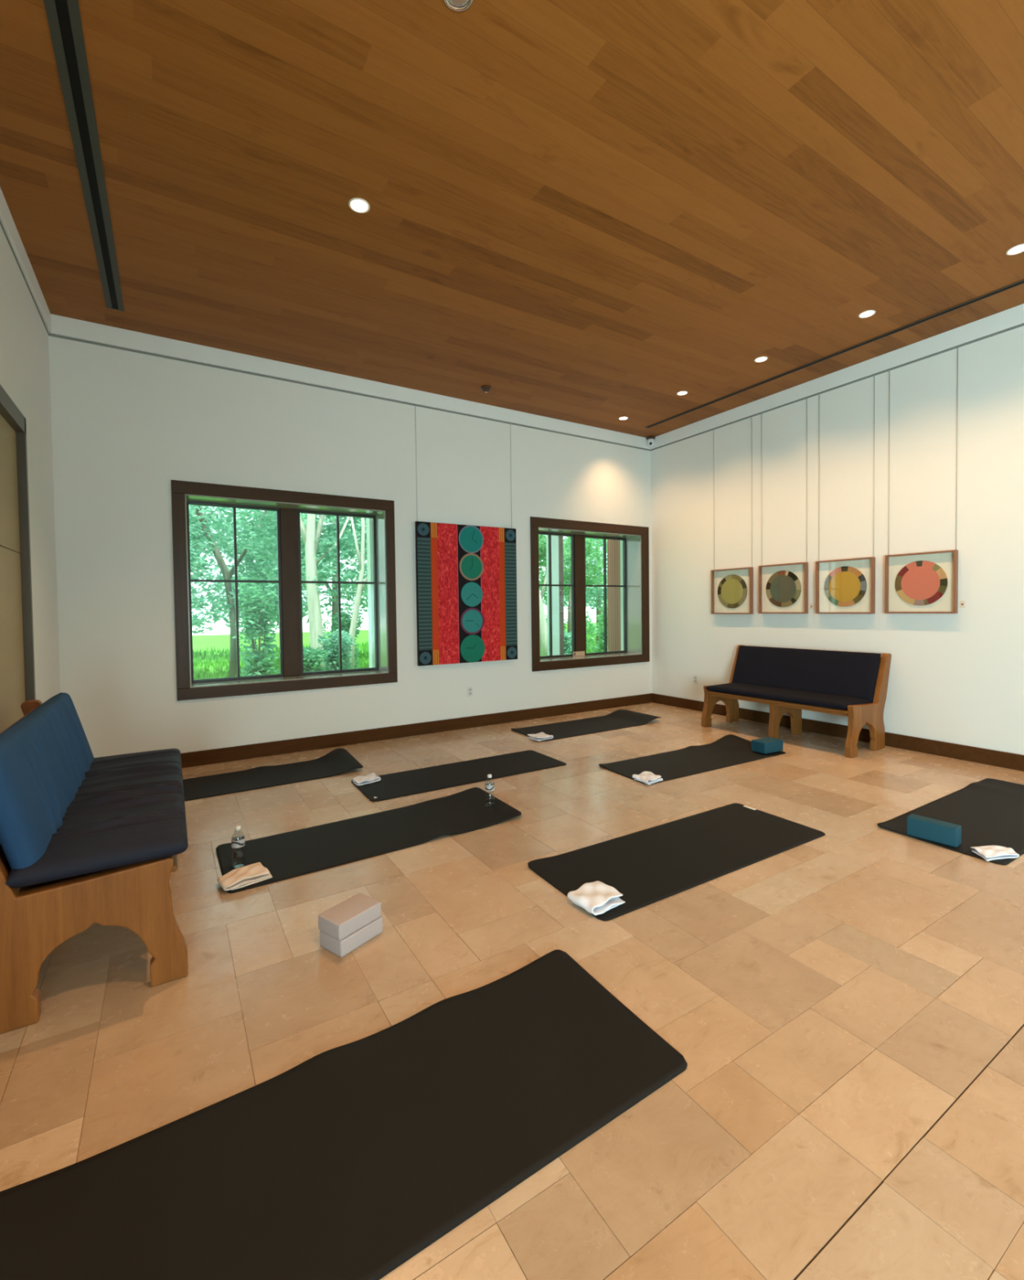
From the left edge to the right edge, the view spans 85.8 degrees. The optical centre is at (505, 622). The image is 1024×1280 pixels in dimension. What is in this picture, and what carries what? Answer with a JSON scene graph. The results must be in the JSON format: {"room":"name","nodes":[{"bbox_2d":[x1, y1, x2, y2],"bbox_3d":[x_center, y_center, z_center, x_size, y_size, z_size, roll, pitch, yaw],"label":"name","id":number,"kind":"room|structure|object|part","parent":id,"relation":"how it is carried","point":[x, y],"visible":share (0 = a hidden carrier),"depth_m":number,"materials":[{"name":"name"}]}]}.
{"room":"exercise studio","nodes":[
{"label":"exercise studio","id":0,"kind":"room"},
{"bbox_2d":[0,224,60,703],"bbox_3d":[-0.931,-0.474,-0.350,0.420,3.710,10.787,-2,2,-31],"label":"wall","id":1,"kind":"structure","parent":0,"point":[24,368],"depth_m":3.76,"materials":[{"name":"paint"}]},
{"bbox_2d":[0,384,35,733],"bbox_3d":[-2.659,0.023,2.778,0.160,2.600,1.654,-2,2,-31],"label":"door","id":2,"kind":"structure","parent":1,"relation":"in","point":[17,673],"depth_m":3.31,"materials":[{"name":"brown wood"}]},
{"bbox_3d":[-2.652,0.028,2.782,0.055,2.590,1.610,-2,2,-31],"label":"panel","id":3,"kind":"part","parent":2,"relation":"part of","materials":[{"name":"brown wood"}]},
{"bbox_2d":[0,186,51,334],"bbox_3d":[-0.760,-2.259,-0.290,0.022,0.150,10.765,-2,2,-31],"label":"trim","id":4,"kind":"structure","parent":1,"relation":"attached to","point":[6,218],"depth_m":3.49,"materials":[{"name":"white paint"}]},
{"bbox_2d":[48,335,652,757],"bbox_3d":[-0.859,-0.645,6.256,7.426,3.710,0.420,-2,2,-31],"label":"wall","id":5,"kind":"structure","parent":0,"point":[126,424],"depth_m":5.15,"materials":[{"name":"paint"}]},
{"bbox_2d":[170,480,397,700],"bbox_3d":[-2.106,-0.302,5.447,2.005,1.912,0.372,-2,2,-31],"label":"window","id":6,"kind":"structure","parent":5,"relation":"in","point":[289,581],"depth_m":5.49,"materials":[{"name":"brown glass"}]},
{"bbox_3d":[-2.828,-0.272,4.803,0.101,1.700,0.022,-2,2,-31],"label":"casing","id":7,"kind":"part","parent":6,"relation":"part of","materials":[{"name":"brown wood"}]},
{"bbox_3d":[-2.593,-0.288,5.313,0.812,1.680,0.045,-2,2,-31],"label":"sash frame","id":8,"kind":"part","parent":6,"relation":"part of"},
{"bbox_3d":[-2.027,-1.200,5.274,2.005,0.110,0.022,-2,2,-31],"label":"head casing","id":9,"kind":"part","parent":6,"relation":"part of","materials":[{"name":"brown wood"}]},
{"bbox_3d":[-2.003,0.605,5.321,2.005,0.102,0.022,-2,2,-31],"label":"sill casing","id":10,"kind":"part","parent":6,"relation":"part of","materials":[{"name":"brown wood"}]},
{"bbox_3d":[-2.173,-0.300,5.563,0.166,1.680,0.065,-2,2,-31],"label":"mullion post","id":11,"kind":"part","parent":6,"relation":"part of","materials":[{"name":"brown wood"}]},
{"bbox_3d":[-1.758,-0.312,5.822,0.812,1.680,0.045,-2,2,-31],"label":"sash frame","id":12,"kind":"part","parent":6,"relation":"part of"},
{"bbox_3d":[-1.200,-0.319,5.795,0.094,1.700,0.022,-2,2,-31],"label":"casing","id":13,"kind":"part","parent":6,"relation":"part of","materials":[{"name":"brown wood"}]},
{"bbox_2d":[48,313,651,450],"bbox_3d":[-0.767,-2.421,6.021,6.586,0.150,0.022,-2,2,-31],"label":"trim","id":14,"kind":"structure","parent":5,"relation":"attached to","point":[60,325],"depth_m":5.31,"materials":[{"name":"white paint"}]},
{"bbox_2d":[180,693,652,768],"bbox_3d":[-0.720,1.148,6.114,6.586,0.128,0.022,-2,2,-31],"label":"baseboard","id":15,"kind":"structure","parent":5,"relation":"attached to","point":[195,758],"depth_m":5.79,"materials":[{"name":"brown wood"}]},
{"bbox_2d":[414,405,517,666],"bbox_3d":[-0.423,-0.945,6.232,1.260,2.798,0.049,-2,2,-31],"label":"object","id":16,"kind":"object","parent":5,"relation":"attached to","point":[466,575],"visible":1,"depth_m":6.20,"materials":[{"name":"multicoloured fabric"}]},
{"bbox_2d":[466,686,472,697],"bbox_3d":[-0.404,0.791,6.308,0.072,0.116,0.008,-2,2,-31],"label":"wall outlet","id":17,"kind":"object","parent":5,"relation":"attached to","point":[469,689],"visible":1,"depth_m":6.30,"materials":[{"name":"white plastic"}]},
{"bbox_2d":[529,516,649,671],"bbox_3d":[1.075,-0.371,7.387,1.990,1.888,0.372,-2,2,-31],"label":"window","id":18,"kind":"structure","parent":5,"relation":"in","point":[635,548],"depth_m":7.47,"materials":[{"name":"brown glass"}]},
{"bbox_3d":[0.364,-0.340,6.748,0.110,1.658,0.022,-2,2,-31],"label":"casing","id":19,"kind":"part","parent":18,"relation":"part of","materials":[{"name":"brown wood"}]},
{"bbox_3d":[0.590,-0.356,7.253,0.782,1.638,0.045,-2,2,-31],"label":"sash frame","id":20,"kind":"part","parent":18,"relation":"part of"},
{"bbox_2d":[573,651,584,656],"bbox_3d":[0.990,0.420,7.429,0.200,0.062,0.006,-2,2,-31],"label":"card","id":21,"kind":"object","parent":18,"relation":"on","point":[575,653],"visible":1,"depth_m":7.42,"materials":[{"name":"beige paper"}]},
{"bbox_3d":[0.997,-0.368,7.495,0.166,1.638,0.065,-2,2,-31],"label":"mullion post","id":22,"kind":"part","parent":18,"relation":"part of","materials":[{"name":"brown wood"}]},
{"bbox_3d":[1.155,-1.252,7.214,1.990,0.120,0.022,-2,2,-31],"label":"head casing","id":23,"kind":"part","parent":18,"relation":"part of","materials":[{"name":"brown wood"}]},
{"bbox_3d":[1.178,0.520,7.260,1.990,0.110,0.022,-2,2,-31],"label":"sill casing","id":24,"kind":"part","parent":18,"relation":"part of","materials":[{"name":"brown wood"}]},
{"bbox_3d":[1.399,-0.379,7.746,0.782,1.638,0.045,-2,2,-31],"label":"sash frame","id":25,"kind":"part","parent":18,"relation":"part of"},
{"bbox_3d":[1.960,-0.386,7.721,0.130,1.658,0.022,-2,2,-31],"label":"casing","id":26,"kind":"part","parent":18,"relation":"part of","materials":[{"name":"brown wood"}]},
{"bbox_2d":[0,0,1023,437],"bbox_3d":[1.955,-2.542,1.550,10.386,0.250,14.887,-2,2,-31],"label":"ceiling","id":27,"kind":"structure","parent":0,"point":[594,213],"depth_m":3.04,"materials":[{"name":"brown wood"}]},
{"bbox_2d":[43,0,124,311],"bbox_3d":[-1.334,-2.369,1.508,0.112,0.005,6.435,-2,2,-31],"label":"ceiling vent","id":28,"kind":"object","parent":27,"relation":"in","point":[64,18],"visible":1,"depth_m":2.67,"materials":[{"name":"black metal"}]},
{"bbox_2d":[348,197,369,213],"bbox_3d":[-0.849,-2.419,3.200,0.120,0.005,0.120,-2,2,-31],"label":"recessed light","id":29,"kind":"object","parent":27,"relation":"in","point":[357,205],"visible":1,"depth_m":3.19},
{"bbox_2d":[443,0,472,12],"bbox_3d":[-0.182,-2.400,2.107,0.120,0.005,0.120,-2,2,-31],"label":"recessed light","id":30,"kind":"object","parent":27,"relation":"in","point":[458,6],"visible":1,"depth_m":2.14,"materials":[{"name":"silver metal"}]},
{"bbox_2d":[480,385,491,392],"bbox_3d":[-0.205,-2.473,5.860,0.116,0.054,0.116,-2,2,-31],"label":"ceiling detector","id":31,"kind":"object","parent":27,"relation":"attached to","point":[486,388],"visible":1,"depth_m":5.83,"materials":[{"name":"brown plastic"}]},
{"bbox_2d":[617,416,627,420],"bbox_3d":[1.469,-2.544,6.869,0.120,0.005,0.120,-2,2,-31],"label":"recessed light","id":32,"kind":"object","parent":27,"relation":"in","point":[622,418],"visible":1,"depth_m":6.86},
{"bbox_2d":[645,435,654,447],"bbox_3d":[2.019,-2.504,7.663,0.124,0.138,0.124,-2,2,-31],"label":"security camera","id":33,"kind":"object","parent":27,"relation":"attached to","point":[651,439],"visible":1,"depth_m":7.62,"materials":[{"name":"white plastic"}]},
{"bbox_3d":[2.018,-2.558,7.662,0.124,0.030,0.124,-2,2,-31],"label":"mounting plate","id":34,"kind":"part","parent":33,"relation":"part of","materials":[{"name":"white plastic"}]},
{"bbox_2d":[675,391,687,395],"bbox_3d":[1.949,-2.530,6.081,0.120,0.005,0.120,-2,2,-31],"label":"recessed light","id":35,"kind":"object","parent":27,"relation":"in","point":[681,393],"visible":1,"depth_m":6.07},
{"bbox_2d":[754,356,767,362],"bbox_3d":[2.443,-2.515,5.271,0.120,0.005,0.120,-2,2,-31],"label":"recessed light","id":36,"kind":"object","parent":27,"relation":"in","point":[759,359],"visible":1,"depth_m":5.27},
{"bbox_2d":[644,279,1023,427],"bbox_3d":[3.531,-2.509,4.481,0.065,0.005,6.450,-2,2,-31],"label":"ceiling vent","id":37,"kind":"object","parent":27,"relation":"in","point":[1021,282],"visible":1,"depth_m":4.99,"materials":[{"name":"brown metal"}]},
{"bbox_2d":[857,310,875,318],"bbox_3d":[2.931,-2.501,4.471,0.120,0.005,0.120,-2,2,-31],"label":"recessed light","id":38,"kind":"object","parent":27,"relation":"in","point":[867,313],"visible":1,"depth_m":4.46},
{"bbox_2d":[1005,243,1023,255],"bbox_3d":[3.417,-2.487,3.675,0.120,0.005,0.120,-2,2,-31],"label":"recessed light","id":39,"kind":"object","parent":27,"relation":"in","point":[1017,249],"visible":1,"depth_m":3.68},
{"bbox_2d":[0,702,1023,1279],"bbox_3d":[2.086,1.454,1.525,7.426,0.320,11.627,-2,2,-31],"label":"floor","id":40,"kind":"structure","parent":0,"point":[843,1007],"depth_m":1.91,"materials":[{"name":"tile"}]},
{"bbox_2d":[0,692,188,1034],"bbox_3d":[-1.912,0.860,2.544,0.738,0.920,1.622,-2,2,-31],"label":"wooden pew","id":41,"kind":"object","parent":40,"relation":"on","point":[86,840],"visible":1,"depth_m":1.99,"materials":[{"name":"brown wood"}]},
{"bbox_3d":[-2.321,0.864,3.203,0.726,0.888,0.052,-2,2,-31],"label":"panel","id":42,"kind":"part","parent":41,"relation":"part of","materials":[{"name":"brown wood"}]},
{"bbox_2d":[0,692,93,869],"bbox_3d":[-2.044,0.627,2.474,0.202,0.448,1.598,-2,2,-31],"label":"cushion","id":43,"kind":"object","parent":41,"relation":"on","point":[46,757],"depth_m":2.06,"materials":[{"name":"blue fabric"}]},
{"bbox_3d":[-1.514,0.888,1.881,0.726,0.888,0.052,-2,2,-31],"label":"panel","id":44,"kind":"part","parent":41,"relation":"part of","materials":[{"name":"brown wood"}]},
{"bbox_2d":[5,748,188,887],"bbox_3d":[-1.817,0.803,2.601,0.512,0.133,1.622,-2,2,-31],"label":"seat cushion","id":45,"kind":"object","parent":41,"relation":"on","point":[127,811],"depth_m":2.09,"materials":[{"name":"blue fabric"}]},
{"bbox_2d":[182,747,363,801],"bbox_3d":[-2.082,1.232,4.455,1.727,0.081,0.590,-2,2,-31],"label":"yoga mat","id":46,"kind":"object","parent":40,"relation":"on","point":[339,761],"visible":0.73,"depth_m":4.52,"materials":[{"name":"black rubber"}]},
{"bbox_2d":[0,949,687,1279],"bbox_3d":[-0.345,1.314,1.435,1.727,0.027,0.630,-2,2,-32],"label":"yoga mat","id":47,"kind":"object","parent":40,"relation":"on","point":[349,1162],"visible":1,"depth_m":1.38,"materials":[{"name":"black rubber"}]},
{"bbox_2d":[320,915,382,957],"bbox_3d":[-0.636,1.277,2.282,0.140,0.066,0.215,0,2,36],"label":"block","id":48,"kind":"object","parent":40,"relation":"on","point":[341,948],"visible":0.7,"depth_m":2.21,"materials":[{"name":"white plastic"}]},
{"bbox_2d":[318,893,381,940],"bbox_3d":[-0.642,1.212,2.281,0.140,0.063,0.215,0,2,36],"label":"block","id":49,"kind":"object","parent":48,"relation":"on","point":[350,915],"visible":1,"depth_m":2.24,"materials":[{"name":"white plastic"}]},
{"bbox_2d":[215,786,521,893],"bbox_3d":[-0.774,1.264,3.372,1.727,0.040,0.615,-2,2,-32],"label":"yoga mat","id":50,"kind":"object","parent":40,"relation":"on","point":[295,853],"visible":0.98,"depth_m":3.30,"materials":[{"name":"black rubber"}]},
{"bbox_2d":[231,825,245,868],"bbox_3d":[-1.420,1.189,2.930,0.065,0.213,0.065,0,2,36],"label":"water bottle","id":51,"kind":"object","parent":50,"relation":"on","point":[237,842],"visible":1,"depth_m":2.91,"materials":[{"name":"clear plastic"}]},
{"bbox_2d":[217,862,272,890],"bbox_3d":[-1.320,1.274,2.776,0.232,0.051,0.169,-2,2,-41],"label":"folded towel","id":52,"kind":"object","parent":50,"relation":"on","point":[239,877],"visible":1,"depth_m":2.75,"materials":[{"name":"beige fabric"}]},
{"bbox_2d":[484,773,494,807],"bbox_3d":[-0.106,1.135,3.730,0.065,0.213,0.065,0,2,34],"label":"water bottle","id":53,"kind":"object","parent":50,"relation":"on","point":[488,786],"visible":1,"depth_m":3.71,"materials":[{"name":"clear plastic"}]},
{"bbox_2d":[351,750,566,801],"bbox_3d":[-0.350,1.242,4.579,1.732,0.010,0.580,-2,2,-31],"label":"yoga mat","id":54,"kind":"object","parent":40,"relation":"on","point":[406,783],"visible":0.98,"depth_m":4.52,"materials":[{"name":"black rubber"}]},
{"bbox_2d":[351,773,380,785],"bbox_3d":[-1.103,1.238,4.366,0.205,0.035,0.178,-2,2,-33],"label":"folded towel","id":55,"kind":"object","parent":54,"relation":"on","point":[371,778],"visible":1,"depth_m":4.34,"materials":[{"name":"white fabric"}]},
{"bbox_2d":[511,709,661,741],"bbox_3d":[0.948,1.157,6.322,1.720,0.056,0.645,-2,2,-31],"label":"yoga mat","id":56,"kind":"object","parent":40,"relation":"on","point":[620,718],"visible":0.9,"depth_m":6.32,"materials":[{"name":"black rubber"}]},
{"bbox_2d":[527,732,553,741],"bbox_3d":[0.360,1.177,5.706,0.205,0.041,0.210,-2,2,-34],"label":"folded towel","id":57,"kind":"object","parent":56,"relation":"on","point":[540,736],"visible":1,"depth_m":5.66,"materials":[{"name":"white fabric"}]},
{"bbox_2d":[527,803,825,920],"bbox_3d":[1.003,1.259,3.080,1.727,0.018,0.620,-2,2,-31],"label":"yoga mat","id":58,"kind":"object","parent":40,"relation":"on","point":[651,865],"visible":0.94,"depth_m":3.00,"materials":[{"name":"black rubber"}]},
{"bbox_2d":[567,880,625,915],"bbox_3d":[0.413,1.255,2.517,0.213,0.056,0.183,-2,2,-34],"label":"folded towel","id":59,"kind":"object","parent":58,"relation":"on","point":[597,897],"visible":1,"depth_m":2.49,"materials":[{"name":"white fabric"}]},
{"bbox_2d":[598,734,785,784],"bbox_3d":[1.681,1.182,4.880,1.727,0.061,0.600,-2,2,-30],"label":"yoga mat","id":60,"kind":"object","parent":40,"relation":"on","point":[729,750],"visible":0.84,"depth_m":4.84,"materials":[{"name":"black rubber"}]},
{"bbox_2d":[631,771,662,784],"bbox_3d":[1.110,1.208,4.301,0.203,0.040,0.201,-2,2,-30],"label":"folded towel","id":61,"kind":"object","parent":60,"relation":"on","point":[646,777],"visible":1,"depth_m":4.26,"materials":[{"name":"white fabric"}]},
{"bbox_2d":[751,737,782,754],"bbox_3d":[2.405,1.127,5.064,0.250,0.100,0.145,-1,2,-27],"label":"block","id":62,"kind":"object","parent":60,"relation":"on","point":[765,745],"visible":1,"depth_m":5.01,"materials":[{"name":"teal plastic"}]},
{"bbox_2d":[701,644,891,758],"bbox_3d":[2.928,0.730,5.712,0.726,0.889,1.600,-2,2,-31],"label":"wooden pew","id":63,"kind":"object","parent":40,"relation":"on","point":[851,685],"visible":1,"depth_m":5.56,"materials":[{"name":"brown wood"}]},
{"bbox_3d":[2.524,0.719,6.372,0.726,0.888,0.052,-2,2,-31],"label":"panel","id":64,"kind":"part","parent":63,"relation":"part of","materials":[{"name":"brown wood"}]},
{"bbox_3d":[2.700,0.814,5.574,0.030,0.034,1.496,-2,2,-31],"label":"rail","id":65,"kind":"part","parent":63,"relation":"part of","materials":[{"name":"brown wood"}]},
{"bbox_2d":[705,682,871,709],"bbox_3d":[2.832,0.735,5.663,0.488,0.068,1.505,-2,2,-31],"label":"seat cushion","id":66,"kind":"object","parent":63,"relation":"on","point":[816,699],"depth_m":5.48,"materials":[{"name":"black fabric"}]},
{"bbox_2d":[731,645,880,702],"bbox_3d":[3.083,0.506,5.803,0.186,0.450,1.510,-2,2,-31],"label":"cushion","id":67,"kind":"object","parent":63,"relation":"on","point":[843,673],"depth_m":5.66,"materials":[{"name":"black fabric"}]},
{"bbox_3d":[3.330,0.742,5.051,0.726,0.888,0.052,-2,2,-31],"label":"panel","id":68,"kind":"part","parent":63,"relation":"part of","materials":[{"name":"brown wood"}]},
{"bbox_2d":[876,777,1023,865],"bbox_3d":[3.142,1.219,3.541,1.727,0.018,0.610,-2,2,-31],"label":"yoga mat","id":69,"kind":"object","parent":40,"relation":"on","point":[988,811],"visible":0.86,"depth_m":3.49,"materials":[{"name":"black rubber"}]},
{"bbox_2d":[906,813,960,847],"bbox_3d":[2.441,1.184,3.144,0.085,0.105,0.235,-2,2,-37],"label":"block","id":70,"kind":"object","parent":69,"relation":"on","point":[947,833],"visible":1,"depth_m":3.11,"materials":[{"name":"teal plastic"}]},
{"bbox_2d":[970,845,1018,861],"bbox_3d":[2.617,1.227,2.951,0.242,0.033,0.126,-1,1,-9],"label":"folded towel","id":71,"kind":"object","parent":69,"relation":"on","point":[988,853],"visible":1,"depth_m":2.92,"materials":[{"name":"white fabric"}]},
{"bbox_2d":[650,325,1023,755],"bbox_3d":[5.050,-0.646,3.296,0.420,3.710,10.787,-2,2,-31],"label":"wall","id":72,"kind":"structure","parent":0,"point":[957,678],"depth_m":5.24,"materials":[{"name":"paint"}]},
{"bbox_2d":[693,675,697,684],"bbox_3d":[2.472,0.741,7.178,0.008,0.116,0.072,-2,2,-31],"label":"wall outlet","id":73,"kind":"object","parent":72,"relation":"attached to","point":[695,677],"visible":1,"depth_m":7.17,"materials":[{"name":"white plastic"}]},
{"bbox_2d":[711,416,753,613],"bbox_3d":[2.716,-1.248,6.629,0.050,2.294,0.547,-2,2,-31],"label":"framed artwork","id":74,"kind":"object","parent":72,"relation":"attached to","point":[731,589],"visible":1,"depth_m":6.65,"materials":[{"name":"brown wood"}]},
{"bbox_3d":[2.727,-0.376,6.651,0.050,0.547,0.547,-2,2,-31],"label":"frame","id":75,"kind":"part","parent":74,"relation":"part of","materials":[{"name":"brown wood"}]},
{"bbox_2d":[758,397,808,613],"bbox_3d":[3.053,-1.242,6.075,0.050,2.286,0.547,-2,2,-31],"label":"framed artwork","id":76,"kind":"object","parent":72,"relation":"attached to","point":[783,588],"visible":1,"depth_m":6.08,"materials":[{"name":"beige paper"}]},
{"bbox_3d":[3.065,-0.373,6.098,0.050,0.547,0.547,-2,2,-31],"label":"frame","id":77,"kind":"part","parent":76,"relation":"part of","materials":[{"name":"brown wood"}]},
{"bbox_2d":[808,604,813,609],"bbox_3d":[3.252,-0.170,5.861,0.002,0.060,0.036,-2,2,-31],"label":"wall label","id":78,"kind":"object","parent":72,"relation":"attached to","point":[811,607],"visible":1,"depth_m":5.86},
{"bbox_2d":[650,303,1023,450],"bbox_3d":[4.843,-2.420,3.125,0.022,0.150,10.765,-2,2,-31],"label":"trim","id":79,"kind":"structure","parent":72,"relation":"attached to","point":[1012,317],"depth_m":5.34,"materials":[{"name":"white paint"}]},
{"bbox_2d":[652,693,1023,771],"bbox_3d":[4.890,1.149,3.217,0.022,0.128,10.765,-2,2,-31],"label":"baseboard","id":80,"kind":"structure","parent":72,"relation":"attached to","point":[980,755],"depth_m":5.19,"materials":[{"name":"brown wood"}]},
{"bbox_2d":[815,393,875,613],"bbox_3d":[3.393,-1.232,5.518,0.050,2.288,0.547,-2,2,-31],"label":"framed artwork","id":81,"kind":"object","parent":72,"relation":"attached to","point":[842,586],"visible":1,"depth_m":5.54,"materials":[{"name":"beige paper"}]},
{"bbox_3d":[3.405,-0.362,5.540,0.050,0.547,0.547,-2,2,-31],"label":"frame","id":82,"kind":"part","parent":81,"relation":"part of","materials":[{"name":"brown wood"}]},
{"bbox_2d":[884,369,957,613],"bbox_3d":[3.734,-1.224,4.960,0.050,2.284,0.547,-2,2,-31],"label":"framed artwork","id":83,"kind":"object","parent":72,"relation":"attached to","point":[926,582],"visible":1,"depth_m":4.97,"materials":[{"name":"beige paper"}]},
{"bbox_3d":[3.745,-0.356,4.982,0.050,0.547,0.547,-2,2,-31],"label":"frame","id":84,"kind":"part","parent":83,"relation":"part of","materials":[{"name":"brown wood"}]},
{"bbox_2d":[959,600,964,608],"bbox_3d":[3.933,-0.157,4.745,0.002,0.060,0.036,-2,2,-31],"label":"wall label","id":85,"kind":"object","parent":72,"relation":"attached to","point":[962,603],"visible":1,"depth_m":4.74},
{"label":"outside","id":86,"kind":"structure","parent":0,"visible":0},
{"bbox_2d":[192,622,607,679],"bbox_3d":[-4.994,1.037,27.463,100.000,0.060,40.000,-2,2,-31],"label":"ground","id":87,"kind":"structure","parent":86,"point":[202,642],"depth_m":29.81,"materials":[{"name":"green plant"}]},
{"bbox_2d":[188,505,307,677],"bbox_3d":[-7.182,-1.162,13.255,4.886,5.155,3.047,-2,2,-34],"label":"tree","id":88,"kind":"object","parent":87,"relation":"on","point":[253,568],"visible":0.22,"depth_m":13.30,"materials":[{"name":"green plant"}]},
{"bbox_2d":[231,576,279,675],"bbox_3d":[-4.542,0.311,10.072,0.668,2.301,0.798,0,2,10],"label":"shrub","id":89,"kind":"object","parent":87,"relation":"on","point":[256,617],"visible":0.77,"depth_m":10.02,"materials":[{"name":"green plant"}]},
{"bbox_3d":[-4.548,0.510,10.082,0.327,1.903,0.321,-1,1,5],"label":"stem","id":90,"kind":"part","parent":89,"relation":"part of","materials":[{"name":"green plant"}]},
{"bbox_2d":[188,504,332,627],"bbox_3d":[-10.335,-1.694,19.486,8.833,5.984,3.830,-2,2,-31],"label":"tree","id":91,"kind":"object","parent":87,"relation":"on","point":[206,575],"visible":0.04,"depth_m":19.09,"materials":[{"name":"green plant"}]},
{"bbox_2d":[217,508,366,670],"bbox_3d":[-4.471,-1.178,12.780,4.040,5.140,2.866,-2,2,-31],"label":"tree","id":92,"kind":"object","parent":87,"relation":"on","point":[309,535],"visible":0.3,"depth_m":11.64,"materials":[{"name":"green plant"}]},
{"bbox_2d":[230,507,368,632],"bbox_3d":[-5.309,-1.520,17.548,6.446,5.600,3.106,-2,2,-31],"label":"tree","id":93,"kind":"object","parent":87,"relation":"on","point":[335,603],"visible":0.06,"depth_m":17.17,"materials":[{"name":"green plant"}]},
{"bbox_2d":[302,645,328,671],"bbox_3d":[-3.597,0.928,9.971,0.741,1.054,0.587,-2,2,-43],"label":"shrub","id":94,"kind":"object","parent":87,"relation":"on","point":[311,656],"visible":0.28,"depth_m":9.92,"materials":[{"name":"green plant"}]},
{"bbox_2d":[316,628,355,671],"bbox_3d":[-3.295,0.788,10.711,0.718,1.327,0.714,-2,2,-31],"label":"shrub","id":95,"kind":"object","parent":87,"relation":"on","point":[331,660],"visible":0.62,"depth_m":10.57,"materials":[{"name":"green plant"}]},
{"bbox_2d":[307,514,367,668],"bbox_3d":[-3.522,-0.863,12.707,2.808,4.489,2.412,-2,2,-31],"label":"tree","id":96,"kind":"object","parent":87,"relation":"on","point":[353,540],"visible":0.4,"depth_m":11.76,"materials":[{"name":"green plant"}]},
{"bbox_2d":[329,608,364,668],"bbox_3d":[-3.725,0.515,12.930,0.900,1.727,0.673,-2,2,-31],"label":"tree","id":97,"kind":"object","parent":87,"relation":"on","point":[345,618],"visible":0.3,"depth_m":12.86,"materials":[{"name":"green plant"}]},
{"bbox_2d":[365,518,374,667],"bbox_3d":[-1.950,-0.477,8.232,0.220,3.900,0.200,-2,2,-31],"label":"porch post","id":98,"kind":"object","parent":87,"relation":"on","point":[369,521],"visible":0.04,"depth_m":8.15,"materials":[{"name":"paint"}]},
{"bbox_2d":[192,631,596,679],"bbox_3d":[2.177,0.936,21.556,26.201,0.279,17.581,-2,2,-31],"label":"grass","id":99,"kind":"structure","parent":87,"relation":"on","point":[220,673],"depth_m":18.03,"materials":[{"name":"green plant"}]},
{"bbox_2d":[546,534,559,655],"bbox_3d":[0.847,-0.558,9.938,0.175,3.900,0.200,-2,2,-31],"label":"porch post","id":100,"kind":"object","parent":87,"relation":"on","point":[554,539],"visible":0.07,"depth_m":9.88,"materials":[{"name":"paint"}]},
{"bbox_2d":[538,534,567,656],"bbox_3d":[0.545,-1.052,15.269,2.599,4.648,1.983,-2,2,-31],"label":"tree","id":101,"kind":"object","parent":87,"relation":"on","point":[542,544],"visible":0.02,"depth_m":14.60,"materials":[{"name":"green plant"}]},
{"bbox_2d":[558,536,564,654],"bbox_3d":[0.952,-0.564,10.121,0.185,3.900,0.195,-2,2,-31],"label":"porch post","id":102,"kind":"object","parent":87,"relation":"on","point":[560,538],"visible":0.07,"depth_m":10.06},
{"bbox_2d":[564,630,571,654],"bbox_3d":[1.601,0.692,13.913,0.742,1.182,0.486,-2,2,-31],"label":"shrub","id":103,"kind":"object","parent":87,"relation":"on","point":[567,636],"visible":0.34,"depth_m":13.75,"materials":[{"name":"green plant"}]},
{"bbox_2d":[538,534,607,651],"bbox_3d":[1.897,-1.084,17.525,3.060,4.540,2.211,-1,2,-12],"label":"tree","id":104,"kind":"object","parent":87,"relation":"on","point":[590,568],"visible":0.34,"depth_m":17.23,"materials":[{"name":"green plant"}]},
{"bbox_2d":[539,536,607,609],"bbox_3d":[3.576,-1.398,19.214,4.960,5.030,2.883,-2,2,-37],"label":"tree","id":105,"kind":"object","parent":87,"relation":"on","point":[593,593],"visible":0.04,"depth_m":18.92,"materials":[{"name":"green plant"}]},
{"bbox_2d":[543,536,607,643],"bbox_3d":[4.178,-1.927,24.731,5.959,5.787,3.010,-2,2,-36],"label":"tree","id":106,"kind":"object","parent":87,"relation":"on","point":[597,611],"visible":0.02,"depth_m":24.72,"materials":[{"name":"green plant"}]},
{"bbox_2d":[593,599,608,652],"bbox_3d":[2.723,0.294,14.838,0.765,1.899,0.595,-2,2,-31],"label":"shrub","id":107,"kind":"object","parent":87,"relation":"on","point":[600,616],"visible":0.27,"depth_m":14.78,"materials":[{"name":"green plant"}]},
{"bbox_2d":[607,539,620,651],"bbox_3d":[2.582,-0.634,11.053,1.000,3.950,0.540,-2,2,-31],"label":"porch post","id":108,"kind":"object","parent":87,"relation":"on","point":[613,545],"visible":0.04,"depth_m":10.86,"materials":[{"name":"paint"}]},
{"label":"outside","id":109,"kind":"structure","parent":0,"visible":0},
{"bbox_2d":[191,612,603,635],"bbox_3d":[-35.574,0.032,87.196,210.000,0.290,94.093,-2,2,-31],"label":"ground","id":110,"kind":"structure","parent":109,"point":[220,629],"depth_m":62.42,"materials":[{"name":"white"}]}
]}

